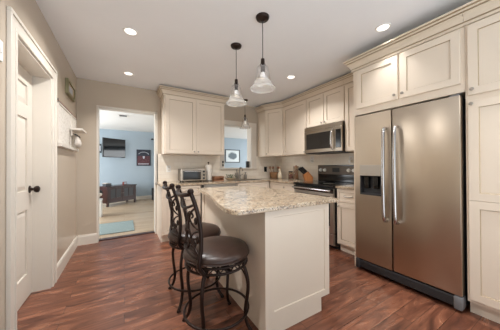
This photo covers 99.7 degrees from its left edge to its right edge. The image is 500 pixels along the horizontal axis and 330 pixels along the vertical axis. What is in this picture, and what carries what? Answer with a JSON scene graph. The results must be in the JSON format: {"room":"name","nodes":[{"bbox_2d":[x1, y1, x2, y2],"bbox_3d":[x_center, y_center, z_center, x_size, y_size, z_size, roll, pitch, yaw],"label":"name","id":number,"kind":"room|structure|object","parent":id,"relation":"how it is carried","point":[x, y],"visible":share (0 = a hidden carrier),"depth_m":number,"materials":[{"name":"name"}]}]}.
{"room":"kitchen","nodes":[
{"label":"kitchen","id":0,"kind":"room"},
{"bbox_2d":[0,0,76,329],"bbox_3d":[-1.492,-0.072,1.125,0.170,2.550,5.060,0,0,-31],"label":"wall","id":1,"kind":"structure","parent":0,"point":[29,12],"depth_m":1.96,"materials":[{"name":"beige paint"}]},
{"bbox_2d":[0,40,2,61],"bbox_3d":[-1.445,-0.666,1.222,0.012,0.120,0.060,0,0,-31],"label":"light switch","id":2,"kind":"object","parent":1,"relation":"attached to","point":[1,42],"visible":1,"depth_m":1.23,"materials":[{"name":"white plastic"}]},
{"bbox_2d":[6,6,56,329],"bbox_3d":[-1.822,0.116,1.698,0.194,2.185,1.045,0,0,-31],"label":"door","id":3,"kind":"structure","parent":1,"relation":"in","point":[31,78],"depth_m":1.90,"materials":[{"name":"white paint"}]},
{"bbox_2d":[57,236,77,279],"bbox_3d":[-2.316,1.140,2.688,0.016,0.153,1.173,0,0,-31],"label":"baseboard","id":4,"kind":"structure","parent":1,"relation":"attached to","point":[65,258],"depth_m":2.57,"materials":[{"name":"white paint"}]},
{"bbox_2d":[57,98,78,151],"bbox_3d":[-2.277,-0.454,2.654,0.049,0.514,0.979,0,0,-31],"label":"board","id":5,"kind":"object","parent":1,"relation":"attached to","point":[66,120],"visible":0.74,"depth_m":2.50,"materials":[{"name":"white paint"}]},
{"bbox_2d":[65,78,74,101],"bbox_3d":[-2.354,-0.975,2.767,0.031,0.185,0.430,0,0,-31],"label":"picture frame","id":6,"kind":"object","parent":1,"relation":"attached to","point":[69,88],"visible":1,"depth_m":2.69,"materials":[{"name":"yellow paint"}]},
{"bbox_2d":[70,128,86,137],"bbox_3d":[-2.351,-0.426,2.898,0.127,0.112,0.340,0,0,-31],"label":"wall shelf","id":7,"kind":"object","parent":1,"relation":"attached to","point":[74,131],"visible":0.9,"depth_m":2.81,"materials":[{"name":"white paint"}]},
{"bbox_2d":[74,136,79,145],"bbox_3d":[-2.329,-0.325,2.839,0.070,0.143,0.063,0,0,34],"label":"pouch","id":8,"kind":"object","parent":7,"relation":"hanging from","point":[77,140],"visible":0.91,"depth_m":2.82,"materials":[{"name":"white fabric"}]},
{"bbox_2d":[76,78,257,236],"bbox_3d":[-0.998,-0.054,4.267,3.900,2.550,0.170,0,0,-31],"label":"wall","id":9,"kind":"structure","parent":0,"point":[90,93],"depth_m":3.30,"materials":[{"name":"beige paint"}]},
{"bbox_2d":[78,233,95,245],"bbox_3d":[-2.507,1.144,3.248,0.230,0.153,0.016,0,0,-31],"label":"baseboard","id":10,"kind":"structure","parent":9,"relation":"attached to","point":[85,239],"depth_m":3.24,"materials":[{"name":"white paint"}]},
{"bbox_2d":[96,105,157,242],"bbox_3d":[-2.078,0.139,3.621,0.890,2.164,0.186,0,0,-31],"label":"trim","id":11,"kind":"structure","parent":9,"relation":"attached to","point":[98,107],"depth_m":3.49,"materials":[{"name":"white paint"}]},
{"bbox_2d":[99,231,154,240],"bbox_3d":[-2.094,1.216,3.631,0.824,0.012,0.100,0,0,-31],"label":"trim","id":12,"kind":"structure","parent":9,"relation":"attached to","point":[149,232],"depth_m":3.62,"materials":[{"name":"brown wood"}]},
{"bbox_2d":[156,85,229,155],"bbox_3d":[-1.032,-0.743,3.914,1.250,1.113,0.408,0,0,-31],"label":"upper cabinet","id":13,"kind":"object","parent":9,"relation":"attached to","point":[192,122],"visible":1,"depth_m":3.74,"materials":[{"name":"beige paint"}]},
{"bbox_2d":[220,120,256,168],"bbox_3d":[-0.279,-0.430,4.673,0.910,1.039,0.224,0,0,-31],"label":"pass-through","id":14,"kind":"object","parent":9,"relation":"in","point":[251,132],"depth_m":4.78,"materials":[{"name":"white paint"}]},
{"bbox_2d":[157,153,353,181],"bbox_3d":[0.143,0.051,3.351,2.680,0.520,2.570,0,0,-31],"label":"backsplash","id":15,"kind":"structure","parent":9,"relation":"attached to","point":[286,164],"depth_m":4.20,"materials":[{"name":"beige tile"}]},
{"bbox_2d":[166,166,170,171],"bbox_3d":[-1.488,0.070,3.860,0.076,0.120,0.009,0,0,-31],"label":"wall outlet","id":16,"kind":"object","parent":15,"relation":"attached to","point":[168,168],"visible":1,"depth_m":3.85,"materials":[{"name":"white plastic"}]},
{"bbox_2d":[348,156,352,162],"bbox_3d":[1.626,-0.085,3.417,0.050,0.120,0.076,0,0,-31],"label":"wall outlet","id":17,"kind":"object","parent":15,"relation":"attached to","point":[350,160],"visible":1,"depth_m":3.41,"materials":[{"name":"white plastic"}]},
{"bbox_2d":[255,102,289,156],"bbox_3d":[0.555,-0.745,4.676,0.607,1.113,0.724,0,0,-31],"label":"upper cabinet","id":18,"kind":"object","parent":9,"relation":"attached to","point":[270,116],"visible":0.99,"depth_m":4.54,"materials":[{"name":"beige paint"}]},
{"bbox_2d":[100,129,246,195],"bbox_3d":[-2.726,0.019,8.470,9.200,2.470,0.100,0,0,-31],"label":"wall","id":19,"kind":"structure","parent":0,"point":[115,171],"depth_m":7.57,"materials":[{"name":"blue paint"}]},
{"bbox_2d":[102,137,124,157],"bbox_3d":[-4.581,-0.557,7.012,0.308,0.620,0.766,0,0,24],"label":"television","id":20,"kind":"object","parent":19,"relation":"attached to","point":[111,147],"visible":1,"depth_m":6.89,"materials":[{"name":"black"}]},
{"bbox_2d":[128,195,151,200],"bbox_3d":[-2.691,1.189,8.413,9.000,0.130,0.016,0,0,-31],"label":"baseboard","id":21,"kind":"structure","parent":19,"relation":"attached to","point":[148,196],"depth_m":7.69,"materials":[{"name":"white paint"}]},
{"bbox_2d":[137,149,150,165],"bbox_3d":[-3.883,-0.266,7.704,0.463,0.590,0.032,0,0,-31],"label":"wall sign","id":22,"kind":"object","parent":19,"relation":"attached to","point":[143,156],"visible":1,"depth_m":7.70,"materials":[{"name":"grey"}]},
{"bbox_2d":[137,156,149,164],"bbox_3d":[-3.881,-0.166,7.700,0.403,0.330,0.004,0,0,-31],"label":"print","id":23,"kind":"object","parent":22,"relation":"attached to","point":[141,160],"depth_m":7.69},
{"bbox_2d":[225,149,239,162],"bbox_3d":[-0.788,-0.402,9.554,0.730,0.580,0.029,0,0,-31],"label":"wall picture","id":24,"kind":"object","parent":19,"relation":"attached to","point":[231,156],"visible":1,"depth_m":9.55,"materials":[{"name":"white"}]},
{"bbox_2d":[100,110,246,138],"bbox_3d":[-1.614,-1.262,6.606,9.200,0.060,4.460,0,0,-31],"label":"ceiling","id":25,"kind":"structure","parent":0,"point":[111,120],"depth_m":6.36,"materials":[{"name":"white paint"}]},
{"bbox_2d":[36,0,472,106],"bbox_3d":[0.177,-1.377,2.132,4.070,0.060,5.060,0,0,-31],"label":"ceiling","id":26,"kind":"structure","parent":0,"point":[182,44],"depth_m":2.22,"materials":[{"name":"paint"}]},
{"bbox_2d":[123,71,133,75],"bbox_3d":[-1.770,-1.331,3.073,0.136,0.005,0.136,0,0,-31],"label":"recessed light","id":27,"kind":"object","parent":26,"relation":"in","point":[125,72],"visible":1,"depth_m":3.07,"materials":[{"name":"white"}]},
{"bbox_2d":[123,27,137,35],"bbox_3d":[-1.201,-1.339,2.119,0.136,0.005,0.136,0,0,-31],"label":"recessed light","id":28,"kind":"object","parent":26,"relation":"in","point":[130,31],"visible":1,"depth_m":2.11,"materials":[{"name":"white plastic"}]},
{"bbox_2d":[226,42,246,103],"bbox_3d":[-0.155,-1.014,2.372,0.230,0.662,0.230,0,0,-31],"label":"pendant light","id":29,"kind":"object","parent":26,"relation":"hanging from","point":[236,46],"visible":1,"depth_m":2.35,"materials":[{"name":"clear glass"}]},
{"bbox_2d":[234,79,237,89],"bbox_3d":[-0.154,-0.902,2.371,0.052,0.128,0.052,0,0,-31],"label":"socket","id":30,"kind":"object","parent":29,"relation":"attached to","point":[236,80],"depth_m":2.35,"materials":[{"name":"black metal"}]},
{"bbox_2d":[241,99,250,127],"bbox_3d":[-0.102,-1.042,4.320,0.230,0.582,0.230,0,0,-31],"label":"pendant light","id":31,"kind":"object","parent":26,"relation":"hanging from","point":[244,100],"visible":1,"depth_m":4.30,"materials":[{"name":"clear glass"}]},
{"bbox_2d":[250,12,275,93],"bbox_3d":[0.116,-1.018,1.919,0.230,0.662,0.230,0,0,-31],"label":"pendant light","id":32,"kind":"object","parent":26,"relation":"hanging from","point":[262,17],"visible":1,"depth_m":1.90,"materials":[{"name":"clear glass"}]},
{"bbox_2d":[260,58,265,71],"bbox_3d":[0.116,-0.906,1.918,0.052,0.128,0.052,0,0,-31],"label":"socket","id":33,"kind":"object","parent":32,"relation":"attached to","point":[262,65],"depth_m":1.90,"materials":[{"name":"black metal"}]},
{"bbox_2d":[287,75,295,78],"bbox_3d":[0.626,-1.340,3.216,0.136,0.005,0.136,0,0,-31],"label":"recessed light","id":34,"kind":"object","parent":26,"relation":"in","point":[289,76],"visible":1,"depth_m":3.21,"materials":[{"name":"white"}]},
{"bbox_2d":[375,23,390,31],"bbox_3d":[1.309,-1.350,2.074,0.136,0.005,0.136,0,0,-31],"label":"recessed light","id":35,"kind":"object","parent":26,"relation":"in","point":[385,26],"visible":1,"depth_m":2.07,"materials":[{"name":"white"}]},
{"bbox_2d":[17,199,499,329],"bbox_3d":[-0.307,1.244,4.418,9.200,0.050,9.520,0,0,-31],"label":"floor","id":36,"kind":"structure","parent":0,"point":[119,283],"depth_m":1.89,"materials":[{"name":"brown wood"}]},
{"bbox_2d":[99,198,102,216],"bbox_3d":[-3.711,1.032,5.078,0.250,0.409,0.320,0,0,-31],"label":"storage bin","id":37,"kind":"object","parent":36,"relation":"on","point":[101,199],"visible":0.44,"depth_m":5.00,"materials":[{"name":"white plastic"}]},
{"bbox_2d":[99,220,133,234],"bbox_3d":[-2.767,1.220,4.056,0.925,0.012,0.840,0,0,-31],"label":"rug","id":38,"kind":"object","parent":36,"relation":"on","point":[123,226],"visible":0.56,"depth_m":4.10,"materials":[{"name":"teal fabric"}]},
{"bbox_2d":[100,184,136,206],"bbox_3d":[-4.230,0.950,6.760,0.455,0.600,1.004,0,0,22],"label":"console","id":39,"kind":"object","parent":36,"relation":"on","point":[114,193],"visible":0.8,"depth_m":6.56,"materials":[{"name":"brown wood"}]},
{"bbox_2d":[102,183,111,186],"bbox_3d":[-4.357,0.598,6.420,0.170,0.099,0.185,0,0,22],"label":"media box","id":40,"kind":"object","parent":39,"relation":"on","point":[103,184],"visible":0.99,"depth_m":6.36,"materials":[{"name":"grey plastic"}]},
{"bbox_2d":[157,185,200,241],"bbox_3d":[-1.234,0.777,3.647,0.618,0.882,0.634,0,0,-31],"label":"base cabinet","id":41,"kind":"object","parent":36,"relation":"on","point":[163,209],"visible":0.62,"depth_m":3.38,"materials":[{"name":"beige paint"}]},
{"bbox_2d":[155,178,317,186],"bbox_3d":[-0.178,0.317,3.857,2.696,0.031,1.351,0,0,-31],"label":"countertop","id":42,"kind":"structure","parent":41,"relation":"on","point":[283,180],"depth_m":3.88,"materials":[{"name":"stone"}]},
{"bbox_2d":[178,169,205,181],"bbox_3d":[-1.050,0.187,3.857,0.460,0.234,0.297,0,0,-31],"label":"toaster oven","id":43,"kind":"object","parent":42,"relation":"on","point":[183,174],"visible":0.98,"depth_m":3.75,"materials":[{"name":"silver metal"}]},
{"bbox_2d":[205,162,211,180],"bbox_3d":[-0.793,0.122,4.032,0.150,0.364,0.150,0,0,-31],"label":"paper towel holder","id":44,"kind":"object","parent":42,"relation":"on","point":[208,167],"visible":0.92,"depth_m":3.98,"materials":[{"name":"white paper"}]},
{"bbox_2d":[212,176,223,180],"bbox_3d":[-0.624,0.262,4.109,0.190,0.084,0.140,0,0,-31],"label":"wooden tray","id":45,"kind":"object","parent":42,"relation":"on","point":[214,178],"visible":1,"depth_m":4.07,"materials":[{"name":"brown wood"}]},
{"bbox_2d":[225,174,235,179],"bbox_3d":[-0.388,0.242,4.250,0.271,0.123,0.250,0,0,-31],"label":"bowl","id":46,"kind":"object","parent":42,"relation":"on","point":[230,177],"visible":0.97,"depth_m":4.20,"materials":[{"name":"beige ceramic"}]},
{"bbox_2d":[269,166,278,177],"bbox_3d":[0.568,0.166,4.856,0.236,0.274,0.239,0,0,-31],"label":"utensil holder","id":47,"kind":"object","parent":42,"relation":"on","point":[273,174],"visible":0.94,"depth_m":4.76,"materials":[{"name":"brown wood"}]},
{"bbox_2d":[278,167,281,178],"bbox_3d":[0.658,0.177,4.654,0.100,0.249,0.100,0,0,-31],"label":"oil bottle","id":48,"kind":"object","parent":42,"relation":"on","point":[279,172],"visible":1,"depth_m":4.62,"materials":[{"name":"beige ceramic"}]},
{"bbox_2d":[293,165,298,179],"bbox_3d":[0.937,0.151,4.284,0.116,0.293,0.116,0,0,-31],"label":"jar","id":49,"kind":"object","parent":42,"relation":"on","point":[295,172],"visible":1,"depth_m":4.25,"materials":[{"name":"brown glass"}]},
{"bbox_2d":[298,167,312,180],"bbox_3d":[1.044,0.162,3.995,0.269,0.266,0.115,0,0,0],"label":"knife block","id":50,"kind":"object","parent":42,"relation":"on","point":[307,176],"visible":1,"depth_m":3.94,"materials":[{"name":"brown wood"}]},
{"bbox_2d":[162,181,223,312],"bbox_3d":[-0.537,0.678,1.980,0.526,1.054,0.483,0,0,-31],"label":"counter stool","id":51,"kind":"object","parent":36,"relation":"on","point":[176,235],"visible":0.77,"depth_m":1.82,"materials":[{"name":"black metal"}]},
{"bbox_2d":[168,222,219,241],"bbox_3d":[-0.518,0.617,1.991,0.474,0.086,0.474,0,0,-31],"label":"seat cushion","id":52,"kind":"object","parent":51,"relation":"on","point":[209,229],"depth_m":1.86,"materials":[{"name":"brown leather"}]},
{"bbox_2d":[175,185,252,329],"bbox_3d":[-0.265,0.674,1.554,0.526,1.054,0.483,0,0,-31],"label":"counter stool","id":53,"kind":"object","parent":36,"relation":"on","point":[221,252],"visible":1,"depth_m":1.41,"materials":[{"name":"brown leather"}]},
{"bbox_2d":[183,236,248,265],"bbox_3d":[-0.247,0.613,1.565,0.474,0.086,0.474,0,0,-31],"label":"seat cushion","id":54,"kind":"object","parent":53,"relation":"on","point":[217,250],"depth_m":1.43,"materials":[{"name":"brown leather"}]},
{"bbox_2d":[201,183,236,220],"bbox_3d":[-0.675,0.777,3.980,0.676,0.882,0.636,0,0,-31],"label":"dishwasher","id":55,"kind":"object","parent":36,"relation":"on","point":[226,184],"visible":0.21,"depth_m":3.68,"materials":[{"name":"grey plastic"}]},
{"bbox_2d":[237,181,269,187],"bbox_3d":[-0.058,0.777,4.354,0.758,0.882,0.625,0,0,-31],"label":"base cabinet","id":56,"kind":"object","parent":36,"relation":"on","point":[266,184],"visible":0.09,"depth_m":4.17,"materials":[{"name":"beige paint"}]},
{"bbox_2d":[202,194,328,329],"bbox_3d":[0.054,0.763,2.211,0.700,0.882,1.371,0,0,-31],"label":"base cabinet","id":57,"kind":"object","parent":36,"relation":"on","point":[287,266],"visible":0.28,"depth_m":1.61,"materials":[{"name":"beige paint"}]},
{"bbox_2d":[197,185,338,215],"bbox_3d":[-0.059,0.305,2.195,0.995,0.031,1.525,0,0,-31],"label":"countertop","id":58,"kind":"structure","parent":57,"relation":"on","point":[244,199],"depth_m":1.76,"materials":[{"name":"stone"}]},
{"bbox_2d":[270,181,295,191],"bbox_3d":[0.698,0.774,4.382,0.665,0.882,1.352,0,0,-31],"label":"base cabinet","id":59,"kind":"object","parent":36,"relation":"on","point":[274,185],"visible":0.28,"depth_m":3.95,"materials":[{"name":"beige paint"}]},
{"bbox_2d":[292,165,353,249],"bbox_3d":[1.206,0.604,3.422,0.722,1.205,0.803,0,0,-31],"label":"range","id":60,"kind":"object","parent":36,"relation":"on","point":[337,174],"visible":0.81,"depth_m":3.33,"materials":[{"name":"black"}]},
{"bbox_2d":[293,181,353,187],"bbox_3d":[1.231,0.304,3.439,0.662,0.032,0.803,0,0,-31],"label":"cooktop","id":61,"kind":"object","parent":60,"relation":"in","point":[312,184],"depth_m":3.33,"materials":[{"name":"black glass"}]},
{"bbox_2d":[332,168,339,171],"bbox_3d":[1.460,0.086,3.584,0.004,0.070,0.140,0,0,-31],"label":"clock","id":62,"kind":"object","parent":60,"relation":"on","point":[333,169],"depth_m":3.58,"materials":[{"name":"black"}]},
{"bbox_2d":[337,188,354,254],"bbox_3d":[1.559,0.761,2.930,0.674,0.882,0.384,0,0,-31],"label":"base cabinet","id":63,"kind":"object","parent":36,"relation":"on","point":[345,206],"visible":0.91,"depth_m":2.83,"materials":[{"name":"beige paint"}]},
{"bbox_2d":[335,184,353,189],"bbox_3d":[1.565,0.303,2.940,0.641,0.031,0.387,0,0,-31],"label":"countertop","id":64,"kind":"structure","parent":63,"relation":"on","point":[351,187],"depth_m":2.83,"materials":[{"name":"stone"}]},
{"bbox_2d":[355,94,469,310],"bbox_3d":[1.770,0.312,2.258,0.887,1.770,0.903,0,0,-31],"label":"refrigerator","id":65,"kind":"object","parent":36,"relation":"on","point":[411,187],"visible":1,"depth_m":1.95,"materials":[{"name":"grey metal"}]},
{"bbox_2d":[461,0,499,323],"bbox_3d":[2.255,-0.033,1.546,0.897,2.446,0.784,0,0,-31],"label":"pantry cabinet","id":66,"kind":"object","parent":36,"relation":"on","point":[481,18],"visible":1,"depth_m":1.61,"materials":[{"name":"beige paint"}]},
{"bbox_3d":[1.930,-0.074,3.068,0.100,2.550,4.890,0,0,-31],"label":"wall","id":67,"kind":"structure","parent":0,"visible":0},
{"bbox_2d":[281,92,310,155],"bbox_3d":[0.974,-0.749,4.169,0.407,1.113,0.646,0,0,-31],"label":"upper cabinet","id":68,"kind":"object","parent":67,"relation":"attached to","point":[295,107],"visible":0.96,"depth_m":4.08,"materials":[{"name":"beige paint"}]},
{"bbox_2d":[304,76,344,127],"bbox_3d":[1.337,-0.986,3.561,0.407,0.650,0.766,0,0,-31],"label":"upper cabinet","id":69,"kind":"object","parent":67,"relation":"attached to","point":[325,102],"visible":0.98,"depth_m":3.43,"materials":[{"name":"beige paint"}]},
{"bbox_2d":[304,121,353,154],"bbox_3d":[1.315,-0.426,3.543,0.462,0.462,0.760,0,0,-31],"label":"microwave","id":70,"kind":"object","parent":69,"relation":"attached to","point":[329,138],"visible":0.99,"depth_m":3.38,"materials":[{"name":"silver metal"}]},
{"bbox_2d":[342,73,353,151],"bbox_3d":[1.647,-0.759,3.041,0.407,1.113,0.433,0,0,-31],"label":"upper cabinet","id":71,"kind":"object","parent":67,"relation":"attached to","point":[348,78],"visible":0.17,"depth_m":3.09,"materials":[{"name":"beige paint"}]},
{"bbox_2d":[343,6,465,265],"bbox_3d":[1.786,-0.026,2.332,0.897,2.446,1.042,0,0,-31],"label":"upper cabinet","id":72,"kind":"object","parent":67,"relation":"attached to","point":[424,63],"visible":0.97,"depth_m":1.99,"materials":[{"name":"beige paint"}]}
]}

